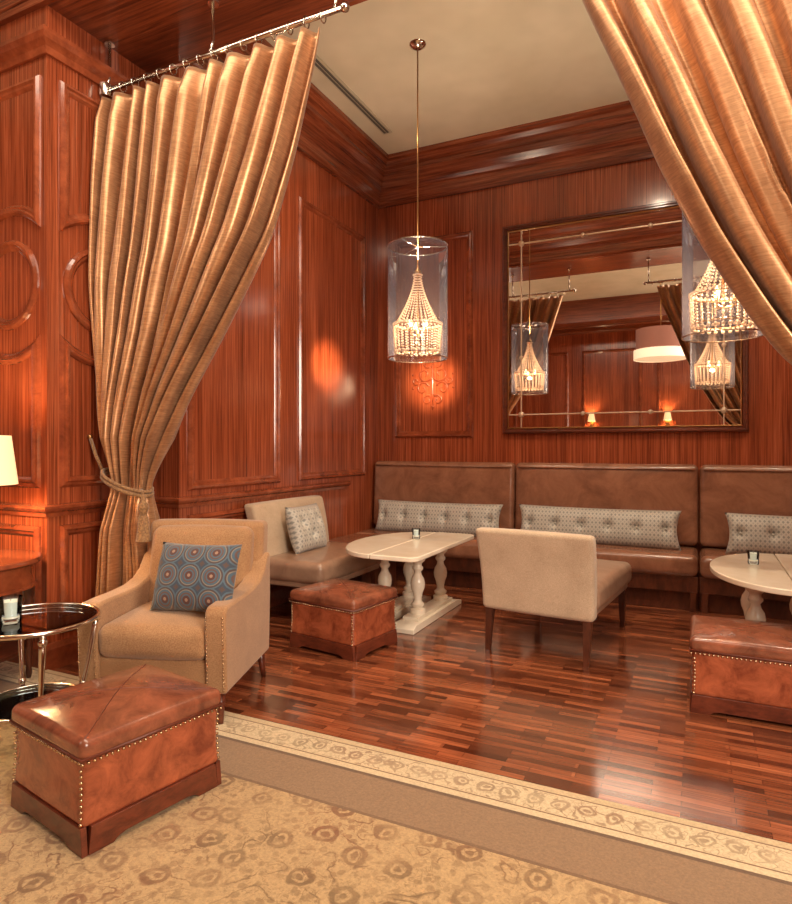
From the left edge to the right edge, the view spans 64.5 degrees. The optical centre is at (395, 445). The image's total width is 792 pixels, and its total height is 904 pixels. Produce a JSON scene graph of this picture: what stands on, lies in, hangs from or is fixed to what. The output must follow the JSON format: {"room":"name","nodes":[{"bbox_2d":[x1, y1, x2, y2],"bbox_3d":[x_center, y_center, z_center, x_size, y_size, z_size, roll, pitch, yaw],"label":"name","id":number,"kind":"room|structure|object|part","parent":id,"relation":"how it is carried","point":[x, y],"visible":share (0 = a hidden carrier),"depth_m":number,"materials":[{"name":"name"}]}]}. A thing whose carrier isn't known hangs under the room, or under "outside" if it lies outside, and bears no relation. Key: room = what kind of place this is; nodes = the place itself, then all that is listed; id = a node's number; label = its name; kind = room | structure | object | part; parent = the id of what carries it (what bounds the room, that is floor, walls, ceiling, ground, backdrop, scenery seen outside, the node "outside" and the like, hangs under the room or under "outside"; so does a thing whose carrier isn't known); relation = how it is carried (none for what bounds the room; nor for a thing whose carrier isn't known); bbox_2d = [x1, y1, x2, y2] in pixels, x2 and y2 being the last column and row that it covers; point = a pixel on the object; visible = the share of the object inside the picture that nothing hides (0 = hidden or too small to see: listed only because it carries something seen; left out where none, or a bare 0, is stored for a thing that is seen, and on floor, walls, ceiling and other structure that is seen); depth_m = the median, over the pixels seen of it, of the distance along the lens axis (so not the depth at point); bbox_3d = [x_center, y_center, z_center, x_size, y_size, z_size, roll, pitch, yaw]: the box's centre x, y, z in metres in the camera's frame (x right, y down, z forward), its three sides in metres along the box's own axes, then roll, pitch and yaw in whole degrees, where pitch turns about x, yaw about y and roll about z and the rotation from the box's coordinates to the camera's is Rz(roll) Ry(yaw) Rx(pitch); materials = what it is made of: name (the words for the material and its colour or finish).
{"room":"hotel lounge","nodes":[
{"label":"hotel lounge","id":0,"kind":"room"},
{"bbox_2d":[0,5,147,643],"bbox_3d":[-3.219,-0.910,4.865,2.700,4.620,0.800,0,0,26],"label":"wall","id":1,"kind":"structure","parent":0,"point":[51,316],"depth_m":4.05,"materials":[{"name":"brown wood"}]},
{"bbox_2d":[0,240,39,330],"bbox_3d":[-2.508,-1.040,4.060,0.582,0.582,0.030,0,0,26],"label":"trim panel","id":2,"kind":"object","parent":1,"relation":"attached to","point":[23,249],"visible":1,"depth_m":3.98,"materials":[{"name":"brown wood"}]},
{"bbox_2d":[0,334,40,487],"bbox_3d":[-2.508,-0.220,4.060,0.612,0.972,0.030,0,0,26],"label":"trim panel","id":3,"kind":"object","parent":1,"relation":"attached to","point":[33,350],"visible":0.95,"depth_m":3.94,"materials":[{"name":"brown wood"}]},
{"bbox_2d":[0,75,40,226],"bbox_3d":[-2.508,-1.850,4.060,0.612,0.952,0.030,0,0,26],"label":"trim panel","id":4,"kind":"object","parent":1,"relation":"attached to","point":[34,83],"visible":1,"depth_m":3.94,"materials":[{"name":"brown wood"}]},
{"bbox_2d":[0,523,40,603],"bbox_3d":[-2.508,0.850,4.060,0.612,0.692,0.030,0,0,26],"label":"trim panel","id":5,"kind":"object","parent":1,"relation":"attached to","point":[5,528],"visible":0.42,"depth_m":3.94,"materials":[{"name":"brown wood"}]},
{"bbox_2d":[0,0,56,26],"bbox_3d":[-1.100,-2.985,0.286,10.500,0.470,5.600,0,0,26],"label":"trim","id":6,"kind":"structure","parent":1,"relation":"attached to","point":[10,10],"depth_m":3.99,"materials":[{"name":"brown wood"}]},
{"bbox_2d":[0,24,140,94],"bbox_3d":[-3.179,-2.505,4.804,2.725,0.130,0.875,0,0,26],"label":"trim","id":7,"kind":"structure","parent":1,"relation":"attached to","point":[40,41],"depth_m":4.00,"materials":[{"name":"brown wood"}]},
{"bbox_2d":[63,249,91,331],"bbox_3d":[-1.990,-1.040,4.271,0.030,0.582,0.582,0,0,26],"label":"trim panel","id":8,"kind":"object","parent":1,"relation":"attached to","point":[81,257],"visible":0.42,"depth_m":4.07,"materials":[{"name":"brown wood"}]},
{"bbox_2d":[59,80,99,230],"bbox_3d":[-1.990,-1.845,4.271,0.030,0.961,0.632,0,0,26],"label":"trim panel","id":9,"kind":"object","parent":1,"relation":"attached to","point":[66,221],"visible":0.41,"depth_m":4.00,"materials":[{"name":"brown wood"}]},
{"bbox_2d":[59,520,102,633],"bbox_3d":[-1.990,0.850,4.271,0.030,0.692,0.632,0,0,26],"label":"trim panel","id":10,"kind":"object","parent":1,"relation":"attached to","point":[66,530],"visible":0.3,"depth_m":4.00,"materials":[{"name":"brown wood"}]},
{"bbox_2d":[59,334,110,487],"bbox_3d":[-1.990,-0.225,4.271,0.030,0.981,0.632,0,0,26],"label":"trim panel","id":11,"kind":"object","parent":1,"relation":"attached to","point":[66,349],"visible":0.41,"depth_m":4.01,"materials":[{"name":"brown wood"}]},
{"bbox_2d":[8,585,295,669],"bbox_3d":[-2.514,1.317,4.678,3.838,0.165,1.708,0,0,-13],"label":"baseboard","id":12,"kind":"structure","parent":1,"relation":"attached to","point":[63,652],"depth_m":4.01,"materials":[{"name":"brown wood"}]},
{"bbox_2d":[48,0,353,72],"bbox_3d":[0.428,-2.985,3.102,5.400,0.470,0.800,0,0,26],"label":"ceiling","id":13,"kind":"structure","parent":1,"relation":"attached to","point":[152,35],"depth_m":4.07,"materials":[{"name":"brown wood"}]},
{"bbox_2d":[98,0,349,98],"bbox_3d":[-1.124,-2.552,3.852,1.942,0.396,0.110,0,0,26],"label":"curtain rod","id":14,"kind":"object","parent":1,"relation":"attached to","point":[106,89],"visible":0.88,"depth_m":3.85,"materials":[{"name":"silver metal"}]},
{"bbox_2d":[87,27,319,596],"bbox_3d":[-1.244,-0.486,3.843,1.757,3.713,0.398,0,0,29],"label":"curtain","id":15,"kind":"object","parent":14,"relation":"hanging from","point":[190,174],"visible":0.91,"depth_m":3.90,"materials":[{"name":"gold fabric"}]},
{"bbox_2d":[148,67,377,587],"bbox_3d":[-1.087,-0.910,6.000,0.450,4.620,3.100,0,0,26],"label":"wall","id":16,"kind":"structure","parent":0,"point":[234,397],"depth_m":5.94,"materials":[{"name":"brown wood"}]},
{"bbox_2d":[0,480,350,517],"bbox_3d":[-2.171,0.405,4.933,4.416,0.080,2.012,0,0,-22],"label":"trim","id":17,"kind":"structure","parent":16,"relation":"attached to","point":[7,508],"depth_m":4.54,"materials":[{"name":"brown wood"}]},
{"bbox_2d":[187,508,245,518],"bbox_3d":[-1.267,0.830,5.076,0.030,0.652,1.112,0,0,26],"label":"trim panel","id":18,"kind":"object","parent":16,"relation":"attached to","point":[238,512],"visible":0.17,"depth_m":4.89,"materials":[{"name":"brown wood"}]},
{"bbox_2d":[187,210,280,490],"bbox_3d":[-1.267,-1.000,5.076,0.030,2.652,1.112,0,0,26],"label":"trim panel","id":19,"kind":"object","parent":16,"relation":"attached to","point":[192,484],"visible":0.5,"depth_m":5.52,"materials":[{"name":"brown wood"}]},
{"bbox_2d":[298,196,364,480],"bbox_3d":[-0.623,-1.000,6.409,0.030,2.652,1.272,0,0,26],"label":"trim panel","id":20,"kind":"object","parent":16,"relation":"attached to","point":[302,202],"visible":1,"depth_m":6.08,"materials":[{"name":"brown wood"}]},
{"bbox_2d":[53,580,791,843],"bbox_3d":[-0.251,1.450,2.042,10.900,0.100,9.900,0,0,26],"label":"floor","id":21,"kind":"structure","parent":0,"point":[622,728],"depth_m":3.33,"materials":[{"name":"brown wood"}]},
{"bbox_2d":[77,518,269,723],"bbox_3d":[-1.188,0.926,3.531,0.780,0.951,0.839,0,0,6],"label":"upholstered armchair","id":22,"kind":"object","parent":21,"relation":"on","point":[215,647],"visible":0.77,"depth_m":3.25,"materials":[{"name":"beige fabric"}]},
{"bbox_3d":[-1.524,0.939,3.536,0.110,0.590,0.750,0,0,6],"label":"arm","id":23,"kind":"part","parent":22,"relation":"part of","materials":[{"name":"beige fabric"}]},
{"bbox_2d":[99,601,205,659],"bbox_3d":[-1.198,0.989,3.437,0.575,0.234,0.650,0,0,6],"label":"seat cushion","id":24,"kind":"object","parent":22,"relation":"on","point":[128,630],"depth_m":3.14,"materials":[{"name":"beige fabric"}]},
{"bbox_3d":[-1.191,1.154,3.502,0.750,0.170,0.680,0,0,6],"label":"seat","id":25,"kind":"part","parent":22,"relation":"part of","materials":[{"name":"beige fabric"}]},
{"bbox_2d":[150,542,241,611],"bbox_3d":[-1.067,0.701,3.353,0.470,0.348,0.201,0,0,12],"label":"medallion pillow","id":26,"kind":"object","parent":22,"relation":"on","point":[189,577],"visible":0.94,"depth_m":3.29,"materials":[{"name":"blue fabric"}]},
{"bbox_2d":[148,525,253,601],"bbox_3d":[-1.165,0.719,3.761,0.622,0.480,0.231,0,0,6],"label":"cushion","id":27,"kind":"object","parent":22,"relation":"on","point":[181,534],"depth_m":3.73,"materials":[{"name":"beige fabric"}]},
{"bbox_3d":[-1.157,0.804,3.835,0.739,0.706,0.228,0,0,6],"label":"frame","id":28,"kind":"part","parent":22,"relation":"part of","materials":[{"name":"beige fabric"}]},
{"bbox_3d":[-0.884,1.306,3.158,0.052,0.165,0.074,0,0,6],"label":"leg","id":29,"kind":"part","parent":22,"relation":"part of","materials":[{"name":"brown wood"}]},
{"bbox_3d":[-0.858,0.939,3.468,0.110,0.590,0.750,0,0,6],"label":"arm","id":30,"kind":"part","parent":22,"relation":"part of","materials":[{"name":"beige fabric"}]},
{"bbox_3d":[-0.819,1.313,3.798,0.052,0.178,0.074,0,0,6],"label":"leg","id":31,"kind":"part","parent":22,"relation":"part of","materials":[{"name":"brown wood"}]},
{"bbox_2d":[244,495,380,587],"bbox_3d":[-0.675,0.932,5.379,0.749,0.936,1.043,0,0,26],"label":"slipper chair","id":32,"kind":"object","parent":21,"relation":"on","point":[330,561],"visible":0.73,"depth_m":5.12,"materials":[{"name":"beige leather"}]},
{"bbox_2d":[285,503,326,554],"bbox_3d":[-0.761,0.696,5.343,0.202,0.384,0.470,0,0,26],"label":"throw pillow","id":33,"kind":"object","parent":32,"relation":"on","point":[305,524],"visible":1,"depth_m":5.23,"materials":[{"name":"grey fabric"}]},
{"bbox_3d":[-0.627,1.075,5.356,0.600,0.060,0.980,0,0,26],"label":"seat rail","id":34,"kind":"part","parent":32,"relation":"part of","materials":[{"name":"beige leather"}]},
{"bbox_3d":[-0.609,0.980,5.347,0.600,0.210,1.040,0,0,26],"label":"seat","id":35,"kind":"part","parent":32,"relation":"part of","materials":[{"name":"beige leather"}]},
{"bbox_3d":[-0.199,1.250,5.654,0.062,0.300,0.052,0,0,26],"label":"leg","id":36,"kind":"part","parent":32,"relation":"part of","materials":[{"name":"brown wood"}]},
{"bbox_2d":[288,578,398,661],"bbox_3d":[-0.368,1.188,4.442,0.590,0.424,0.511,0,0,35],"label":"leather ottoman","id":37,"kind":"object","parent":21,"relation":"on","point":[348,619],"visible":1,"depth_m":4.26,"materials":[{"name":"brown leather"}]},
{"bbox_2d":[290,578,396,610],"bbox_3d":[-0.368,1.045,4.442,0.588,0.135,0.508,0,0,35],"label":"cushion","id":38,"kind":"object","parent":37,"relation":"on","point":[335,594],"depth_m":4.30,"materials":[{"name":"brown leather"}]},
{"bbox_2d":[0,661,791,903],"bbox_3d":[-1.082,1.393,0.439,10.200,0.014,5.290,0,0,26],"label":"area rug","id":39,"kind":"object","parent":21,"relation":"on","point":[296,815],"visible":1,"depth_m":2.17,"materials":[{"name":"beige carpet"}]},
{"bbox_2d":[0,549,42,677],"bbox_3d":[-2.464,1.018,3.600,0.770,0.735,0.770,0,0,26],"label":"end table","id":40,"kind":"object","parent":39,"relation":"on","point":[17,566],"visible":0.91,"depth_m":3.62,"materials":[{"name":"brown wood"}]},
{"bbox_2d":[0,435,18,485],"bbox_3d":[-2.378,0.280,3.570,0.400,0.740,0.400,0,0,26],"label":"table lamp","id":41,"kind":"object","parent":40,"relation":"on","point":[8,472],"visible":1,"depth_m":3.55,"materials":[{"name":"beige fabric"}]},
{"bbox_2d":[0,640,24,662],"bbox_3d":[-2.464,1.196,3.600,0.580,0.020,0.580,0,0,26],"label":"shelf","id":42,"kind":"object","parent":40,"relation":"attached to","point":[8,649],"depth_m":3.64,"materials":[{"name":"brown wood"}]},
{"bbox_3d":[-2.197,1.036,3.758,0.064,0.700,0.062,0,0,26],"label":"leg","id":43,"kind":"part","parent":40,"relation":"part of","materials":[{"name":"brown wood"}]},
{"bbox_2d":[0,602,100,723],"bbox_3d":[-1.690,1.089,2.904,0.592,0.592,0.592,0,0,26],"label":"glass side table","id":44,"kind":"object","parent":39,"relation":"on","point":[41,620],"visible":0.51,"depth_m":2.95,"materials":[{"name":"silver metal"}]},
{"bbox_2d":[0,594,22,624],"bbox_3d":[-1.742,0.739,2.841,0.097,0.115,0.097,0,0,26],"label":"votive candle","id":45,"kind":"object","parent":44,"relation":"on","point":[10,608],"visible":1,"depth_m":2.82,"materials":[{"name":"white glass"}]},
{"bbox_3d":[-1.847,1.097,3.099,0.029,0.576,0.092,0,0,-43],"label":"leg","id":46,"kind":"part","parent":44,"relation":"part of","materials":[{"name":"silver metal"}]},
{"bbox_2d":[0,685,68,719],"bbox_3d":[-1.690,1.181,2.904,0.420,0.008,0.420,0,0,26],"label":"glass shelf","id":47,"kind":"object","parent":44,"relation":"attached to","point":[9,698],"depth_m":2.98,"materials":[{"name":"black glass"}]},
{"bbox_3d":[-1.532,1.097,2.709,0.029,0.576,0.092,0,0,-43],"label":"leg","id":48,"kind":"part","parent":44,"relation":"part of","materials":[{"name":"silver metal"}]},
{"bbox_3d":[-1.690,0.802,2.904,0.550,0.010,0.550,0,0,26],"label":"glass","id":49,"kind":"part","parent":44,"relation":"part of","materials":[{"name":"black glass"}]},
{"bbox_3d":[-1.496,1.097,3.064,0.092,0.576,0.029,0,0,-36],"label":"leg","id":50,"kind":"part","parent":44,"relation":"part of","materials":[{"name":"silver metal"}]},
{"bbox_2d":[8,664,223,858],"bbox_3d":[-1.098,1.174,2.496,0.541,0.424,0.590,0,0,36],"label":"leather ottoman","id":51,"kind":"object","parent":39,"relation":"on","point":[107,754],"visible":1,"depth_m":2.31,"materials":[{"name":"brown leather"}]},
{"bbox_2d":[12,664,219,759],"bbox_3d":[-1.098,1.030,2.496,0.538,0.135,0.588,0,0,36],"label":"cushion","id":52,"kind":"object","parent":51,"relation":"on","point":[122,715],"depth_m":2.36,"materials":[{"name":"brown leather"}]},
{"bbox_2d":[346,532,473,634],"bbox_3d":[0.072,1.085,5.085,0.787,0.630,1.340,0,0,26],"label":"pedestal table","id":53,"kind":"object","parent":21,"relation":"on","point":[418,611],"visible":0.89,"depth_m":5.01,"materials":[{"name":"beige paint"}]},
{"bbox_2d":[412,528,419,538],"bbox_3d":[0.167,0.727,5.205,0.072,0.085,0.072,0,0,26],"label":"votive candle","id":54,"kind":"object","parent":53,"relation":"on","point":[415,533],"visible":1,"depth_m":5.18,"materials":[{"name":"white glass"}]},
{"bbox_2d":[476,527,630,667],"bbox_3d":[1.182,0.977,4.577,0.800,0.846,1.188,0,0,32],"label":"slipper chair","id":55,"kind":"object","parent":21,"relation":"on","point":[560,575],"visible":1,"depth_m":4.11,"materials":[{"name":"beige fabric"}]},
{"bbox_3d":[0.649,1.250,4.353,0.052,0.300,0.082,0,0,32],"label":"leg","id":56,"kind":"part","parent":55,"relation":"part of","materials":[{"name":"brown wood"}]},
{"bbox_3d":[1.219,1.250,4.000,0.052,0.300,0.082,0,0,32],"label":"leg","id":57,"kind":"part","parent":55,"relation":"part of","materials":[{"name":"brown wood"}]},
{"bbox_3d":[1.211,1.075,4.623,0.740,0.060,1.040,0,0,32],"label":"seat rail","id":58,"kind":"part","parent":55,"relation":"part of","materials":[{"name":"beige fabric"}]},
{"bbox_3d":[1.221,0.980,4.640,0.800,0.210,1.040,0,0,32],"label":"seat","id":59,"kind":"part","parent":55,"relation":"part of","materials":[{"name":"beige leather"}]},
{"bbox_3d":[1.746,1.250,4.850,0.052,0.300,0.062,0,0,32],"label":"leg","id":60,"kind":"part","parent":55,"relation":"part of","materials":[{"name":"brown wood"}]},
{"bbox_2d":[329,461,791,620],"bbox_3d":[1.777,0.785,5.558,5.037,1.231,1.401,0,0,26],"label":"banquette","id":61,"kind":"object","parent":21,"relation":"on","point":[663,578],"visible":0.56,"depth_m":5.82,"materials":[{"name":"brown leather"}]},
{"bbox_3d":[-0.343,1.015,6.218,0.620,0.210,0.740,0,0,26],"label":"return seat","id":62,"kind":"part","parent":61,"relation":"part of","materials":[{"name":"brown leather"}]},
{"bbox_3d":[0.392,1.015,6.607,1.625,0.214,0.620,0,0,26],"label":"seat","id":63,"kind":"part","parent":61,"relation":"part of","materials":[{"name":"brown leather"}]},
{"bbox_3d":[0.405,1.170,6.634,1.625,0.140,0.600,0,0,26],"label":"seat rail","id":64,"kind":"part","parent":61,"relation":"part of","materials":[{"name":"brown wood"}]},
{"bbox_2d":[375,499,502,535],"bbox_3d":[0.421,0.753,6.582,1.420,0.330,0.190,0,0,26],"label":"lumbar pillow","id":65,"kind":"object","parent":61,"relation":"on","point":[393,515],"visible":0.92,"depth_m":6.51,"materials":[{"name":"grey fabric"}]},
{"bbox_2d":[519,504,680,549],"bbox_3d":[1.867,0.748,5.883,1.470,0.340,0.191,0,0,26],"label":"lumbar pillow","id":66,"kind":"object","parent":61,"relation":"on","point":[638,528],"visible":0.91,"depth_m":5.76,"materials":[{"name":"grey fabric"}]},
{"bbox_3d":[1.893,1.015,5.881,1.690,0.214,0.620,0,0,26],"label":"seat","id":67,"kind":"part","parent":61,"relation":"part of","materials":[{"name":"brown leather"}]},
{"bbox_3d":[1.907,1.170,5.908,1.690,0.140,0.600,0,0,26],"label":"seat rail","id":68,"kind":"part","parent":61,"relation":"part of","materials":[{"name":"brown wood"}]},
{"bbox_3d":[2.509,1.315,5.306,0.050,0.170,0.050,0,0,26],"label":"leg","id":69,"kind":"part","parent":61,"relation":"part of","materials":[{"name":"brown wood"}]},
{"bbox_3d":[2.590,1.315,5.267,0.050,0.170,0.050,0,0,26],"label":"leg","id":70,"kind":"part","parent":61,"relation":"part of","materials":[{"name":"brown wood"}]},
{"bbox_3d":[3.426,1.015,5.140,1.695,0.214,0.620,0,0,26],"label":"seat","id":71,"kind":"part","parent":61,"relation":"part of","materials":[{"name":"brown leather"}]},
{"bbox_3d":[3.439,1.170,5.167,1.695,0.140,0.600,0,0,26],"label":"seat rail","id":72,"kind":"part","parent":61,"relation":"part of","materials":[{"name":"brown wood"}]},
{"bbox_2d":[725,513,791,554],"bbox_3d":[3.474,0.748,5.106,1.420,0.340,0.191,0,0,26],"label":"lumbar pillow","id":73,"kind":"object","parent":61,"relation":"on","point":[769,534],"visible":0.98,"depth_m":5.24,"materials":[{"name":"grey fabric"}]},
{"bbox_2d":[689,615,791,724],"bbox_3d":[1.931,1.188,3.408,0.610,0.424,0.531,0,0,26],"label":"leather ottoman","id":74,"kind":"object","parent":21,"relation":"on","point":[740,667],"visible":1,"depth_m":3.23,"materials":[{"name":"brown leather"}]},
{"bbox_2d":[689,615,791,661],"bbox_3d":[1.931,1.045,3.408,0.608,0.135,0.528,0,0,26],"label":"cushion","id":75,"kind":"object","parent":74,"relation":"on","point":[712,638],"depth_m":3.27,"materials":[{"name":"brown leather"}]},
{"bbox_2d":[710,553,791,621],"bbox_3d":[2.413,1.085,3.953,0.787,0.630,1.340,0,0,26],"label":"pedestal table","id":76,"kind":"object","parent":21,"relation":"on","point":[773,574],"visible":0.54,"depth_m":3.90,"materials":[{"name":"beige paint"}]},
{"bbox_2d":[747,550,759,564],"bbox_3d":[2.329,0.727,4.093,0.072,0.085,0.072,0,0,26],"label":"votive candle","id":77,"kind":"object","parent":76,"relation":"on","point":[752,556],"visible":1,"depth_m":4.08,"materials":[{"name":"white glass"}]},
{"bbox_2d":[265,0,628,153],"bbox_3d":[-0.251,-3.270,2.042,10.900,0.100,9.900,0,0,26],"label":"ceiling","id":78,"kind":"structure","parent":0,"point":[484,66],"depth_m":5.33,"materials":[{"name":"beige paint"}]},
{"bbox_2d":[314,54,391,134],"bbox_3d":[-0.420,-3.212,5.761,0.100,0.016,1.550,0,0,26],"label":"ceiling air vent","id":79,"kind":"object","parent":78,"relation":"attached to","point":[320,65],"depth_m":5.73,"materials":[{"name":"beige metal"}]},
{"bbox_2d":[387,39,447,362],"bbox_3d":[0.174,-1.958,5.035,0.488,2.524,0.488,0,0,-15],"label":"pendant lamp","id":80,"kind":"object","parent":78,"relation":"hanging from","point":[417,45],"visible":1,"depth_m":5.05,"materials":[{"name":"clear glass"}]},
{"bbox_3d":[0.174,-2.315,5.035,0.011,1.750,0.011,0,0,3],"label":"stem","id":81,"kind":"part","parent":80,"relation":"part of","materials":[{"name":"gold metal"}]},
{"bbox_2d":[681,212,763,342],"bbox_3d":[2.084,-1.958,4.001,0.488,2.524,0.488,0,0,-15],"label":"pendant lamp","id":82,"kind":"object","parent":78,"relation":"hanging from","point":[689,296],"visible":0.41,"depth_m":4.13,"materials":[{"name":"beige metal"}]},
{"bbox_2d":[378,158,791,596],"bbox_3d":[2.119,-0.910,6.255,6.000,4.620,0.150,0,0,26],"label":"wall","id":83,"kind":"structure","parent":0,"point":[768,441],"depth_m":6.69,"materials":[{"name":"brown wood"}]},
{"bbox_2d":[185,0,654,208],"bbox_3d":[1.411,-2.985,4.792,5.100,0.470,3.100,0,0,26],"label":"crown molding","id":84,"kind":"structure","parent":83,"relation":"attached to","point":[612,134],"depth_m":6.39,"materials":[{"name":"brown wood"}]},
{"bbox_2d":[412,355,453,409],"bbox_3d":[0.406,-0.715,6.987,0.507,0.630,0.028,0,0,26],"label":"applique","id":85,"kind":"object","parent":83,"relation":"attached to","point":[432,378],"visible":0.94,"depth_m":6.98,"materials":[{"name":"brown wood"}]},
{"bbox_3d":[0.406,-0.715,6.987,0.026,0.630,0.026,0,0,3],"label":"stem","id":86,"kind":"part","parent":85,"relation":"part of","materials":[{"name":"brown wood"}]},
{"bbox_2d":[395,231,472,437],"bbox_3d":[0.405,-1.210,6.984,0.932,2.232,0.030,0,0,26],"label":"trim panel","id":87,"kind":"object","parent":83,"relation":"attached to","point":[468,235],"visible":0.89,"depth_m":6.91,"materials":[{"name":"brown wood"}]},
{"bbox_2d":[503,200,748,433],"bbox_3d":[2.145,-1.215,6.126,2.260,2.170,0.060,0,0,26],"label":"wall mirror","id":88,"kind":"object","parent":83,"relation":"attached to","point":[592,303],"visible":0.85,"depth_m":6.14,"materials":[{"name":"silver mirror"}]},
{"bbox_3d":[1.737,-2.552,2.469,2.482,0.396,0.110,0,0,26],"label":"curtain rod","id":89,"kind":"object","parent":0,"visible":0},
{"bbox_2d":[582,0,791,364],"bbox_3d":[1.800,-0.486,2.364,2.302,3.713,0.393,0,0,24],"label":"curtain","id":90,"kind":"object","parent":89,"relation":"hanging from","point":[707,84],"visible":1,"depth_m":2.60,"materials":[{"name":"gold fabric"}]}
]}

